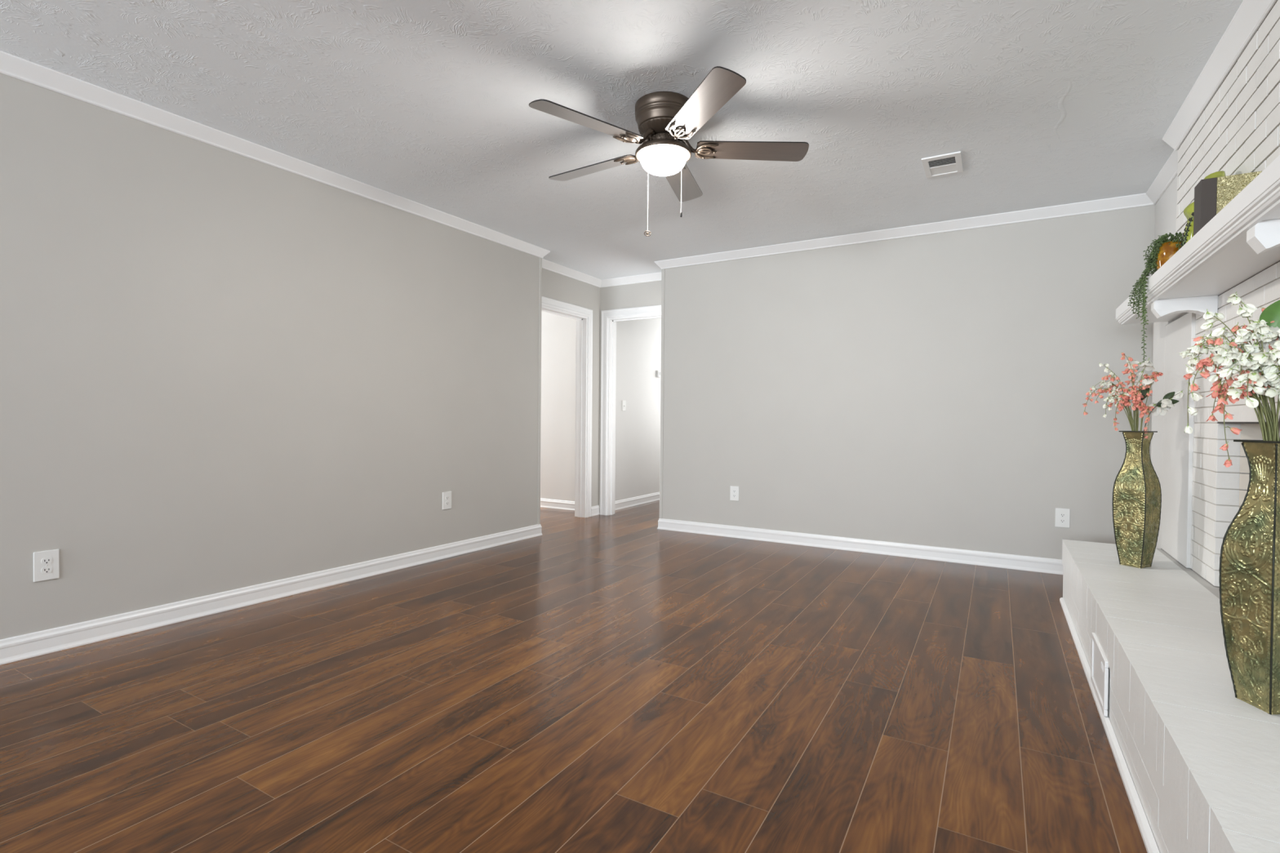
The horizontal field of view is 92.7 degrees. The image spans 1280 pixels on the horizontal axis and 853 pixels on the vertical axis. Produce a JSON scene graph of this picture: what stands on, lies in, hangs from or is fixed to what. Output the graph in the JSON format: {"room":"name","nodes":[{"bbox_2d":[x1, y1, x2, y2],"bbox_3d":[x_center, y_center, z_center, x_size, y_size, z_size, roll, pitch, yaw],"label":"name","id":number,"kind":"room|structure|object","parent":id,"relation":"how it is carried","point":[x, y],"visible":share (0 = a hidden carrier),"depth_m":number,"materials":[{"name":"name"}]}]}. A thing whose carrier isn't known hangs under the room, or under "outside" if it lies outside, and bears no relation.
{"room":"living room","nodes":[
{"label":"living room","id":0,"kind":"room"},
{"bbox_2d":[0,72,539,639],"bbox_3d":[-3.620,-0.250,0.953,0.200,2.440,10.190,1,1,32],"label":"wall","id":1,"kind":"structure","parent":0,"point":[221,370],"depth_m":3.13,"materials":[{"name":"beige paint"}]},
{"bbox_2d":[33,549,59,582],"bbox_3d":[-2.505,0.587,2.579,0.008,0.125,0.081,1,1,32],"label":"wall outlet","id":2,"kind":"object","parent":1,"relation":"attached to","point":[46,563],"visible":1,"depth_m":2.58,"materials":[{"name":"white plastic"}]},
{"bbox_2d":[40,566,52,573],"bbox_3d":[-2.503,0.606,2.578,0.003,0.026,0.034,1,1,32],"label":"receptacle","id":3,"kind":"object","parent":2,"relation":"attached to","point":[45,570],"depth_m":2.58,"materials":[{"name":"white plastic"}]},
{"bbox_2d":[40,557,52,564],"bbox_3d":[-2.503,0.567,2.577,0.003,0.026,0.034,1,1,32],"label":"receptacle","id":4,"kind":"object","parent":2,"relation":"attached to","point":[48,560],"depth_m":2.58,"materials":[{"name":"white plastic"}]},
{"bbox_2d":[0,524,542,665],"bbox_3d":[-3.506,0.923,0.962,0.018,0.097,10.108,1,1,32],"label":"baseboard","id":5,"kind":"structure","parent":1,"relation":"attached to","point":[13,649],"depth_m":3.15,"materials":[{"name":"white paint"}]},
{"bbox_2d":[0,50,550,257],"bbox_3d":[-3.460,-1.435,0.935,0.055,0.066,10.145,1,1,32],"label":"trim","id":6,"kind":"structure","parent":1,"relation":"attached to","point":[11,65],"depth_m":3.11,"materials":[{"name":"white paint"}]},
{"bbox_2d":[442,491,451,510],"bbox_3d":[-1.386,0.532,4.387,0.008,0.125,0.081,1,1,32],"label":"wall outlet","id":7,"kind":"object","parent":1,"relation":"attached to","point":[446,496],"visible":1,"depth_m":4.38,"materials":[{"name":"white plastic"}]},
{"bbox_2d":[537,257,542,524],"bbox_3d":[-0.866,-0.300,5.228,0.030,2.276,0.029,1,1,30],"label":"trim","id":8,"kind":"structure","parent":1,"relation":"attached to","point":[540,259],"depth_m":5.22,"materials":[{"name":"beige paint"}]},
{"bbox_2d":[540,498,574,511],"bbox_3d":[-1.749,0.851,7.260,2.880,0.097,0.018,1,1,30],"label":"baseboard","id":9,"kind":"structure","parent":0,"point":[544,503],"depth_m":6.76,"materials":[{"name":"white paint"}]},
{"bbox_2d":[540,311,576,501],"bbox_3d":[-2.479,-0.309,5.957,3.100,2.440,3.188,1,1,30],"label":"wall","id":10,"kind":"structure","parent":0,"point":[558,333],"depth_m":6.77,"materials":[{"name":"grey paint"}]},
{"bbox_2d":[0,500,1146,852],"bbox_3d":[-1.716,0.967,2.402,8.550,0.001,14.800,1,1,30],"label":"floor","id":11,"kind":"structure","parent":0,"point":[618,682],"depth_m":2.07,"materials":[{"name":"brown wood"}]},
{"bbox_2d":[1059,0,1279,852],"bbox_3d":[1.914,-0.209,1.712,0.929,2.436,4.190,1,1,30],"label":"fireplace","id":12,"kind":"object","parent":11,"relation":"on","point":[1198,764],"visible":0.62,"depth_m":2.08,"materials":[{"name":"white paint"}]},
{"bbox_2d":[1090,632,1108,716],"bbox_3d":[1.653,0.883,2.200,0.011,0.185,0.333,1,1,30],"label":"vent cover","id":13,"kind":"object","parent":12,"relation":"attached to","point":[1100,667],"visible":1,"depth_m":2.17,"materials":[{"name":"white metal"}]},
{"bbox_2d":[1111,431,1161,568],"bbox_3d":[2.342,0.339,2.880,0.139,0.636,0.139,0,1,-25],"label":"vase","id":14,"kind":"object","parent":12,"relation":"on","point":[1136,504],"visible":1,"depth_m":2.84,"materials":[{"name":"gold metal"}]},
{"bbox_2d":[1082,387,1129,417],"bbox_3d":[2.255,-0.034,2.954,0.194,0.315,0.056,1,1,30],"label":"stem","id":15,"kind":"object","parent":14,"relation":"in","point":[1094,393],"visible":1,"depth_m":2.98,"materials":[{"name":"pink plant"}]},
{"bbox_2d":[1088,379,1128,412],"bbox_3d":[2.271,-0.052,2.939,0.194,0.352,0.056,1,1,30],"label":"stem","id":16,"kind":"object","parent":14,"relation":"in","point":[1103,383],"visible":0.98,"depth_m":2.94,"materials":[{"name":"white plant"}]},
{"bbox_2d":[1096,381,1130,422],"bbox_3d":[2.294,-0.047,2.938,0.164,0.342,0.051,1,1,45],"label":"stem","id":17,"kind":"object","parent":14,"relation":"in","point":[1113,385],"visible":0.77,"depth_m":2.95,"materials":[{"name":"pink plant"}]},
{"bbox_2d":[1094,388,1134,430],"bbox_3d":[2.277,-0.033,2.926,0.164,0.315,0.045,1,1,40],"label":"stem","id":18,"kind":"object","parent":14,"relation":"in","point":[1103,390],"visible":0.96,"depth_m":2.95,"materials":[{"name":"pink plant"}]},
{"bbox_2d":[1098,363,1133,431],"bbox_3d":[2.287,-0.094,2.935,0.054,0.435,0.134,0,1,-38],"label":"stem","id":19,"kind":"object","parent":14,"relation":"in","point":[1106,370],"visible":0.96,"depth_m":2.94,"materials":[{"name":"white fabric"}]},
{"bbox_2d":[1101,373,1132,431],"bbox_3d":[2.283,-0.065,2.914,0.135,0.379,0.054,1,1,30],"label":"stem","id":20,"kind":"object","parent":14,"relation":"in","point":[1112,379],"visible":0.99,"depth_m":2.91,"materials":[{"name":"pink fabric"}]},
{"bbox_2d":[1102,395,1132,430],"bbox_3d":[2.292,-0.015,2.910,0.144,0.280,0.053,1,1,30],"label":"stem","id":21,"kind":"object","parent":14,"relation":"in","point":[1112,399],"visible":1,"depth_m":2.93,"materials":[{"name":"white plant"}]},
{"bbox_2d":[1107,395,1130,422],"bbox_3d":[2.308,-0.019,2.922,0.044,0.288,0.124,0,1,-29],"label":"stem","id":22,"kind":"object","parent":14,"relation":"in","point":[1110,405],"visible":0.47,"depth_m":2.96,"materials":[{"name":"pink plant"}]},
{"bbox_2d":[1108,387,1132,425],"bbox_3d":[2.290,-0.032,2.916,0.104,0.313,0.048,1,1,30],"label":"stem","id":23,"kind":"object","parent":14,"relation":"in","point":[1114,389],"visible":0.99,"depth_m":2.91,"materials":[{"name":"white plant"}]},
{"bbox_2d":[1113,400,1133,431],"bbox_3d":[2.292,-0.004,2.897,0.088,0.258,0.062,1,1,30],"label":"stem","id":24,"kind":"object","parent":14,"relation":"in","point":[1118,405],"visible":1,"depth_m":2.90,"materials":[{"name":"pink plant"}]},
{"bbox_2d":[1118,394,1133,431],"bbox_3d":[2.306,-0.016,2.890,0.079,0.282,0.045,1,1,9],"label":"stem","id":25,"kind":"object","parent":14,"relation":"in","point":[1125,397],"visible":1,"depth_m":2.89,"materials":[{"name":"pink plant"}]},
{"bbox_2d":[1120,352,1137,431],"bbox_3d":[2.321,-0.115,2.900,0.068,0.480,0.043,1,1,30],"label":"stem","id":26,"kind":"object","parent":14,"relation":"in","point":[1123,355],"visible":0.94,"depth_m":2.89,"materials":[{"name":"pink fabric"}]},
{"bbox_2d":[1121,367,1139,431],"bbox_3d":[2.327,-0.079,2.894,0.053,0.407,0.072,0,1,-14],"label":"stem","id":27,"kind":"object","parent":14,"relation":"in","point":[1127,371],"visible":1,"depth_m":2.89,"materials":[{"name":"pink plant"}]},
{"bbox_2d":[1124,388,1142,431],"bbox_3d":[2.313,-0.028,2.872,0.071,0.306,0.062,1,1,30],"label":"stem","id":28,"kind":"object","parent":14,"relation":"in","point":[1132,391],"visible":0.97,"depth_m":2.87,"materials":[{"name":"pink fabric"}]},
{"bbox_2d":[1128,368,1138,410],"bbox_3d":[2.350,-0.078,2.912,0.070,0.406,0.053,0,1,-41],"label":"stem","id":29,"kind":"object","parent":14,"relation":"in","point":[1135,378],"visible":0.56,"depth_m":2.91,"materials":[{"name":"pink plant"}]},
{"bbox_2d":[1126,397,1142,427],"bbox_3d":[2.321,-0.008,2.861,0.065,0.267,0.048,0,1,-21],"label":"stem","id":30,"kind":"object","parent":14,"relation":"in","point":[1133,407],"visible":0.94,"depth_m":2.86,"materials":[{"name":"pink fabric"}]},
{"bbox_2d":[1130,391,1142,431],"bbox_3d":[2.320,-0.021,2.858,0.041,0.292,0.071,1,1,43],"label":"stem","id":31,"kind":"object","parent":14,"relation":"in","point":[1138,395],"visible":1,"depth_m":2.85,"materials":[{"name":"pink plant"}]},
{"bbox_2d":[1125,357,1155,424],"bbox_3d":[2.375,-0.100,2.895,0.098,0.451,0.125,0,1,-24],"label":"stem","id":32,"kind":"object","parent":14,"relation":"in","point":[1148,365],"visible":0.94,"depth_m":2.88,"materials":[{"name":"white plant"}]},
{"bbox_2d":[1135,402,1146,431],"bbox_3d":[2.335,0.005,2.852,0.042,0.242,0.063,1,1,30],"label":"stem","id":33,"kind":"object","parent":14,"relation":"in","point":[1142,405],"visible":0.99,"depth_m":2.84,"materials":[{"name":"pink plant"}]},
{"bbox_2d":[1135,373,1150,417],"bbox_3d":[2.357,-0.061,2.866,0.060,0.375,0.044,1,1,39],"label":"stem","id":34,"kind":"object","parent":14,"relation":"in","point":[1145,375],"visible":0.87,"depth_m":2.87,"materials":[{"name":"pink plant"}]},
{"bbox_2d":[1138,405,1154,438],"bbox_3d":[2.346,0.014,2.833,0.052,0.225,0.055,0,1,-35],"label":"stem","id":35,"kind":"object","parent":14,"relation":"in","point":[1147,409],"visible":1,"depth_m":2.82,"materials":[{"name":"pink plant"}]},
{"bbox_2d":[1142,371,1163,417],"bbox_3d":[2.383,-0.067,2.845,0.045,0.386,0.082,0,1,-26],"label":"stem","id":36,"kind":"object","parent":14,"relation":"in","point":[1155,374],"visible":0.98,"depth_m":2.84,"materials":[{"name":"pink fabric"}]},
{"bbox_2d":[1143,390,1183,431],"bbox_3d":[2.418,-0.020,2.830,0.093,0.294,0.145,0,1,-24],"label":"stem","id":37,"kind":"object","parent":14,"relation":"in","point":[1160,408],"visible":0.95,"depth_m":2.81,"materials":[{"name":"white plant"}]},
{"bbox_2d":[1115,155,1279,324],"bbox_3d":[1.838,-0.536,1.806,0.238,0.176,3.381,1,1,30],"label":"mantel shelf","id":38,"kind":"object","parent":12,"relation":"attached to","point":[1242,240],"visible":0.92,"depth_m":2.01,"materials":[{"name":"white paint"}]},
{"bbox_2d":[1128,231,1183,362],"bbox_3d":[2.230,-0.538,2.686,0.139,0.529,0.484,1,1,15],"label":"trailing plant","id":39,"kind":"object","parent":38,"relation":"on","point":[1163,248],"visible":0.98,"depth_m":2.57,"materials":[{"name":"green plant"}]},
{"bbox_2d":[1179,201,1194,248],"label":"platter","id":40,"kind":"object","parent":38,"relation":"on","point":[1188,213],"depth_m":2.42,"materials":[{"name":"green ceramic"}]},
{"bbox_2d":[1204,170,1226,178],"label":"platter","id":41,"kind":"object","parent":38,"relation":"on","point":[1218,174],"depth_m":2.26,"materials":[{"name":"green ceramic"}]},
{"bbox_2d":[1193,170,1262,235],"bbox_3d":[1.985,-0.732,2.068,0.150,0.209,0.085,1,1,30],"label":"decorative box","id":42,"kind":"object","parent":38,"relation":"on","point":[1211,195],"visible":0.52,"depth_m":2.05,"materials":[{"name":"gold metal"}]},
{"bbox_2d":[1218,440,1279,715],"bbox_3d":[1.512,0.352,1.457,0.139,0.636,0.139,1,1,2],"label":"vase","id":43,"kind":"object","parent":12,"relation":"on","point":[1249,579],"visible":1,"depth_m":1.45,"materials":[{"name":"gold metal"}]},
{"bbox_2d":[1212,369,1226,395],"bbox_3d":[1.493,-0.010,1.511,0.044,0.294,0.138,0,1,-4],"label":"stem","id":44,"kind":"object","parent":43,"relation":"in","point":[1218,381],"visible":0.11,"depth_m":1.56,"materials":[{"name":"pink plant"}]},
{"bbox_2d":[1178,338,1262,437],"bbox_3d":[1.453,-0.044,1.522,0.172,0.361,0.064,1,1,35],"label":"stem","id":45,"kind":"object","parent":43,"relation":"in","point":[1196,396],"visible":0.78,"depth_m":1.55,"materials":[{"name":"white fabric"}]},
{"bbox_2d":[1182,357,1270,440],"bbox_3d":[1.442,-0.020,1.503,0.159,0.313,0.042,1,1,44],"label":"stem","id":46,"kind":"object","parent":43,"relation":"in","point":[1194,387],"visible":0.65,"depth_m":1.54,"materials":[{"name":"pink plant"}]},
{"bbox_2d":[1185,344,1271,421],"bbox_3d":[1.462,-0.040,1.523,0.159,0.352,0.052,1,1,39],"label":"stem","id":47,"kind":"object","parent":43,"relation":"in","point":[1204,349],"visible":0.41,"depth_m":1.55,"materials":[{"name":"white plant"}]},
{"bbox_2d":[1193,334,1265,438],"bbox_3d":[1.454,-0.048,1.512,0.040,0.370,0.144,0,1,-31],"label":"stem","id":48,"kind":"object","parent":43,"relation":"in","point":[1218,341],"visible":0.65,"depth_m":1.53,"materials":[{"name":"plant"}]},
{"bbox_2d":[1204,328,1255,395],"bbox_3d":[1.480,-0.057,1.516,0.067,0.387,0.124,0,1,-41],"label":"stem","id":49,"kind":"object","parent":43,"relation":"in","point":[1227,333],"visible":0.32,"depth_m":1.54,"materials":[{"name":"white plant"}]},
{"bbox_2d":[1196,355,1266,440],"bbox_3d":[1.450,-0.020,1.488,0.145,0.314,0.048,1,1,40],"label":"stem","id":50,"kind":"object","parent":43,"relation":"in","point":[1207,362],"visible":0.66,"depth_m":1.51,"materials":[{"name":"pink plant"}]},
{"bbox_2d":[1200,309,1268,440],"bbox_3d":[1.462,-0.080,1.507,0.053,0.433,0.127,0,1,-38],"label":"stem","id":51,"kind":"object","parent":43,"relation":"in","point":[1209,317],"visible":0.71,"depth_m":1.52,"materials":[{"name":"white plant"}]},
{"bbox_2d":[1204,353,1265,440],"bbox_3d":[1.455,-0.025,1.488,0.129,0.324,0.075,1,1,30],"label":"stem","id":52,"kind":"object","parent":43,"relation":"in","point":[1217,358],"visible":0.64,"depth_m":1.49,"materials":[{"name":"white plant"}]},
{"bbox_2d":[1206,380,1266,431],"bbox_3d":[1.478,0.011,1.510,0.054,0.252,0.124,0,1,-18],"label":"stem","id":53,"kind":"object","parent":43,"relation":"in","point":[1211,417],"visible":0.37,"depth_m":1.55,"materials":[{"name":"pink plant"}]},
{"bbox_2d":[1206,374,1273,436],"bbox_3d":[1.466,0.001,1.492,0.129,0.271,0.049,1,1,30],"label":"stem","id":54,"kind":"object","parent":43,"relation":"in","point":[1216,388],"visible":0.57,"depth_m":1.51,"materials":[{"name":"pink plant"}]},
{"bbox_2d":[1214,342,1271,440],"bbox_3d":[1.452,-0.033,1.458,0.131,0.340,0.073,1,1,30],"label":"stem","id":55,"kind":"object","parent":43,"relation":"in","point":[1224,350],"visible":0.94,"depth_m":1.46,"materials":[{"name":"white plant"}]},
{"bbox_2d":[1217,386,1272,467],"bbox_3d":[1.463,0.017,1.471,0.113,0.240,0.046,1,1,30],"label":"stem","id":56,"kind":"object","parent":43,"relation":"in","point":[1228,463],"visible":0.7,"depth_m":1.48,"materials":[{"name":"pink plant"}]},
{"bbox_2d":[1216,351,1275,440],"bbox_3d":[1.457,-0.022,1.471,0.082,0.318,0.081,0,1,-21],"label":"stem","id":57,"kind":"object","parent":43,"relation":"in","point":[1227,372],"visible":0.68,"depth_m":1.47,"materials":[{"name":"white fabric"}]},
{"bbox_2d":[1226,370,1268,440],"bbox_3d":[1.450,0.003,1.446,0.119,0.269,0.057,0,1,-22],"label":"stem","id":58,"kind":"object","parent":43,"relation":"in","point":[1235,393],"visible":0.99,"depth_m":1.44,"materials":[{"name":"white plant"}]},
{"bbox_2d":[1231,341,1264,398],"bbox_3d":[1.501,-0.041,1.508,0.062,0.355,0.091,0,1,-40],"label":"stem","id":59,"kind":"object","parent":43,"relation":"in","point":[1239,346],"visible":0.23,"depth_m":1.50,"materials":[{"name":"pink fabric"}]},
{"bbox_2d":[1226,291,1276,440],"bbox_3d":[1.496,-0.099,1.492,0.065,0.472,0.089,0,1,-22],"label":"stem","id":60,"kind":"object","parent":43,"relation":"in","point":[1246,311],"visible":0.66,"depth_m":1.49,"materials":[{"name":"white plant"}]},
{"bbox_2d":[1231,322,1273,419],"bbox_3d":[1.510,-0.062,1.498,0.051,0.399,0.106,1,1,6],"label":"stem","id":61,"kind":"object","parent":43,"relation":"in","point":[1237,327],"visible":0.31,"depth_m":1.52,"materials":[{"name":"pink plant"}]},
{"bbox_2d":[1230,373,1275,440],"bbox_3d":[1.463,0.002,1.465,0.097,0.271,0.055,0,1,-12],"label":"stem","id":62,"kind":"object","parent":43,"relation":"in","point":[1242,386],"visible":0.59,"depth_m":1.45,"materials":[{"name":"plant"}]},
{"bbox_2d":[1245,319,1279,421],"bbox_3d":[1.497,-0.061,1.478,0.063,0.396,0.064,1,1,30],"label":"stem","id":63,"kind":"object","parent":43,"relation":"in","point":[1259,327],"visible":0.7,"depth_m":1.47,"materials":[{"name":"white plant"}]},
{"bbox_2d":[1252,347,1279,386],"bbox_3d":[1.479,-0.024,1.425,0.090,0.323,0.078,1,1,30],"label":"stem","id":64,"kind":"object","parent":43,"relation":"in","point":[1264,357],"visible":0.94,"depth_m":1.43,"materials":[{"name":"white plant"}]},
{"bbox_2d":[1258,299,1279,440],"bbox_3d":[1.526,-0.086,1.466,0.061,0.447,0.132,1,1,22],"label":"stem","id":65,"kind":"object","parent":43,"relation":"in","point":[1272,313],"visible":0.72,"depth_m":1.48,"materials":[{"name":"green plant"}]},
{"bbox_2d":[1260,306,1278,350],"bbox_3d":[1.524,-0.079,1.481,0.055,0.433,0.047,0,1,-28],"label":"stem","id":66,"kind":"object","parent":43,"relation":"in","point":[1262,308],"visible":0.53,"depth_m":1.48,"materials":[{"name":"plant"}]},
{"bbox_2d":[1262,371,1279,400],"bbox_3d":[1.495,0.006,1.413,0.081,0.265,0.062,0,1,-15],"label":"stem","id":67,"kind":"object","parent":43,"relation":"in","point":[1272,392],"visible":1,"depth_m":1.42,"materials":[{"name":"white plant"}]},
{"bbox_2d":[1269,328,1279,440],"bbox_3d":[1.509,-0.048,1.425,0.064,0.372,0.059,1,1,17],"label":"stem","id":68,"kind":"object","parent":43,"relation":"in","point":[1276,344],"visible":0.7,"depth_m":1.45,"materials":[{"name":"white plant"}]},
{"bbox_2d":[1274,373,1279,440],"bbox_3d":[1.500,-0.015,1.406,0.064,0.308,0.102,0,1,-12],"label":"stem","id":69,"kind":"object","parent":43,"relation":"in","point":[1277,385],"visible":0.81,"depth_m":1.44,"materials":[{"name":"white plant"}]},
{"bbox_2d":[542,268,661,506],"bbox_3d":[-0.024,-0.304,7.205,0.120,2.440,4.380,1,1,30],"label":"wall","id":70,"kind":"structure","parent":0,"point":[638,342],"depth_m":6.96,"materials":[{"name":"grey paint"}]},
{"bbox_2d":[541,296,592,517],"bbox_3d":[-0.787,-0.133,5.893,0.144,2.119,0.950,1,1,30],"label":"door frame","id":71,"kind":"structure","parent":70,"relation":"in","point":[584,316],"depth_m":6.21,"materials":[{"name":"white paint"}]},
{"bbox_2d":[542,258,601,287],"bbox_3d":[-0.700,-1.478,5.841,0.055,0.066,1.222,1,1,30],"label":"trim","id":72,"kind":"structure","parent":70,"relation":"attached to","point":[546,264],"depth_m":5.89,"materials":[{"name":"white paint"}]},
{"bbox_2d":[591,505,599,516],"bbox_3d":[-0.465,0.875,6.348,0.018,0.097,0.146,1,1,30],"label":"baseboard","id":73,"kind":"structure","parent":70,"relation":"attached to","point":[594,509],"depth_m":6.34,"materials":[{"name":"white paint"}]},
{"bbox_2d":[622,400,626,410],"bbox_3d":[-0.175,-0.234,6.842,0.016,0.116,0.072,1,1,30],"label":"light switch","id":74,"kind":"object","parent":70,"relation":"attached to","point":[624,402],"visible":1,"depth_m":6.84,"materials":[{"name":"white plastic"}]},
{"bbox_2d":[614,492,659,510],"bbox_3d":[0.368,0.862,7.803,0.018,0.097,2.968,1,1,30],"label":"baseboard","id":75,"kind":"structure","parent":70,"relation":"attached to","point":[627,503],"depth_m":7.09,"materials":[{"name":"white paint"}]},
{"bbox_2d":[656,370,660,377],"bbox_3d":[0.239,-0.647,7.523,0.031,0.080,0.100,1,1,30],"label":"wall fixture","id":76,"kind":"object","parent":70,"relation":"attached to","point":[658,372],"visible":0.68,"depth_m":7.49,"materials":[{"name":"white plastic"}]},
{"bbox_2d":[0,0,1243,279],"bbox_3d":[-1.630,-1.521,2.388,8.132,0.103,14.900,1,1,30],"label":"ceiling","id":77,"kind":"structure","parent":0,"point":[1043,103],"depth_m":2.66,"materials":[{"name":"white paint"}]},
{"bbox_2d":[528,66,808,236],"bbox_3d":[0.077,-1.173,2.822,1.244,0.580,1.275,1,1,30],"label":"ceiling fan","id":78,"kind":"object","parent":77,"relation":"hanging from","point":[665,120],"visible":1,"depth_m":2.70,"materials":[{"name":"brown metal"}]},
{"bbox_2d":[921,151,963,177],"bbox_3d":[1.684,-1.452,3.396,0.190,0.008,0.295,1,1,30],"label":"ceiling vent","id":79,"kind":"object","parent":77,"relation":"in","point":[952,162],"visible":1,"depth_m":3.38,"materials":[{"name":"white metal"}]},
{"bbox_2d":[598,280,661,512],"bbox_3d":[-0.040,-0.291,6.243,1.064,2.440,0.120,1,1,30],"label":"wall","id":80,"kind":"structure","parent":0,"point":[649,293],"depth_m":6.23,"materials":[{"name":"beige paint"}]},
{"bbox_2d":[600,304,661,515],"bbox_3d":[0.022,-0.136,6.202,0.932,2.132,0.144,1,1,30],"label":"door frame","id":81,"kind":"structure","parent":80,"relation":"in","point":[610,317],"depth_m":6.36,"materials":[{"name":"white paint"}]},
{"bbox_2d":[600,271,661,287],"bbox_3d":[-0.021,-1.476,6.121,0.944,0.066,0.055,1,1,30],"label":"trim","id":82,"kind":"structure","parent":80,"relation":"attached to","point":[654,277],"depth_m":6.15,"materials":[{"name":"white paint"}]},
{"bbox_2d":[662,204,1155,559],"bbox_3d":[2.043,-0.253,4.801,3.988,2.440,0.509,1,1,30],"label":"wall","id":83,"kind":"structure","parent":0,"point":[929,389],"depth_m":4.51,"materials":[{"name":"beige paint"}]},
{"bbox_2d":[659,268,664,518],"bbox_3d":[0.207,-0.295,5.590,0.031,2.276,0.033,1,1,30],"label":"trim","id":84,"kind":"structure","parent":83,"relation":"attached to","point":[662,270],"depth_m":5.58,"materials":[{"name":"beige paint"}]},
{"bbox_2d":[729,485,739,501],"bbox_3d":[0.810,0.573,5.229,0.081,0.125,0.008,1,1,30],"label":"wall outlet","id":85,"kind":"object","parent":83,"relation":"attached to","point":[734,491],"visible":1,"depth_m":5.23,"materials":[{"name":"white plastic"}]},
{"bbox_2d":[657,518,1063,574],"bbox_3d":[1.676,0.916,4.721,3.506,0.097,0.018,1,1,30],"label":"baseboard","id":86,"kind":"structure","parent":83,"relation":"attached to","point":[1036,564],"depth_m":4.64,"materials":[{"name":"white paint"}]},
{"bbox_2d":[653,192,1153,269],"bbox_3d":[1.672,-1.442,4.681,3.543,0.066,0.055,1,1,30],"label":"trim","id":87,"kind":"structure","parent":83,"relation":"attached to","point":[1141,199],"depth_m":4.44,"materials":[{"name":"white paint"}]},
{"bbox_2d":[1054,507,1070,528],"bbox_3d":[2.809,0.608,4.061,0.081,0.125,0.008,1,1,30],"label":"wall outlet","id":88,"kind":"object","parent":83,"relation":"attached to","point":[1062,515],"visible":1,"depth_m":4.06,"materials":[{"name":"white plastic"}]},
{"bbox_2d":[1059,519,1065,523],"bbox_3d":[2.807,0.628,4.059,0.034,0.026,0.002,1,1,30],"label":"receptacle","id":89,"kind":"object","parent":88,"relation":"attached to","point":[1061,521],"depth_m":4.06,"materials":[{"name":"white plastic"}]},
{"bbox_2d":[1059,512,1066,517],"bbox_3d":[2.808,0.589,4.058,0.034,0.026,0.002,1,1,30],"label":"receptacle","id":90,"kind":"object","parent":88,"relation":"attached to","point":[1061,514],"depth_m":4.06,"materials":[{"name":"white plastic"}]},
{"bbox_2d":[1150,175,1248,490],"bbox_3d":[0.694,-0.184,-1.031,0.570,2.440,10.923,1,1,30],"label":"wall","id":91,"kind":"structure","parent":0,"point":[1166,218],"depth_m":3.55,"materials":[{"name":"grey paint"}]},
{"bbox_2d":[1146,150,1178,204],"bbox_3d":[2.832,-1.411,3.211,0.055,0.066,1.423,1,1,30],"label":"trim","id":92,"kind":"structure","parent":91,"relation":"attached to","point":[1168,172],"depth_m":3.48,"materials":[{"name":"white paint"}]},
{"bbox_2d":[1162,0,1276,150],"bbox_3d":[1.802,-1.388,1.530,0.137,0.085,3.480,1,1,30],"label":"trim","id":93,"kind":"structure","parent":91,"relation":"attached to","point":[1251,14],"depth_m":2.35,"materials":[{"name":"white paint"}]},
{"bbox_2d":[1204,353,1273,427],"bbox_3d":[1.470,-0.028,1.510,0.053,0.329,0.132,0,1,-25],"label":"stem","id":94,"kind":"object","parent":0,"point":[1211,354],"visible":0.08,"depth_m":1.47,"materials":[{"name":"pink plant"}]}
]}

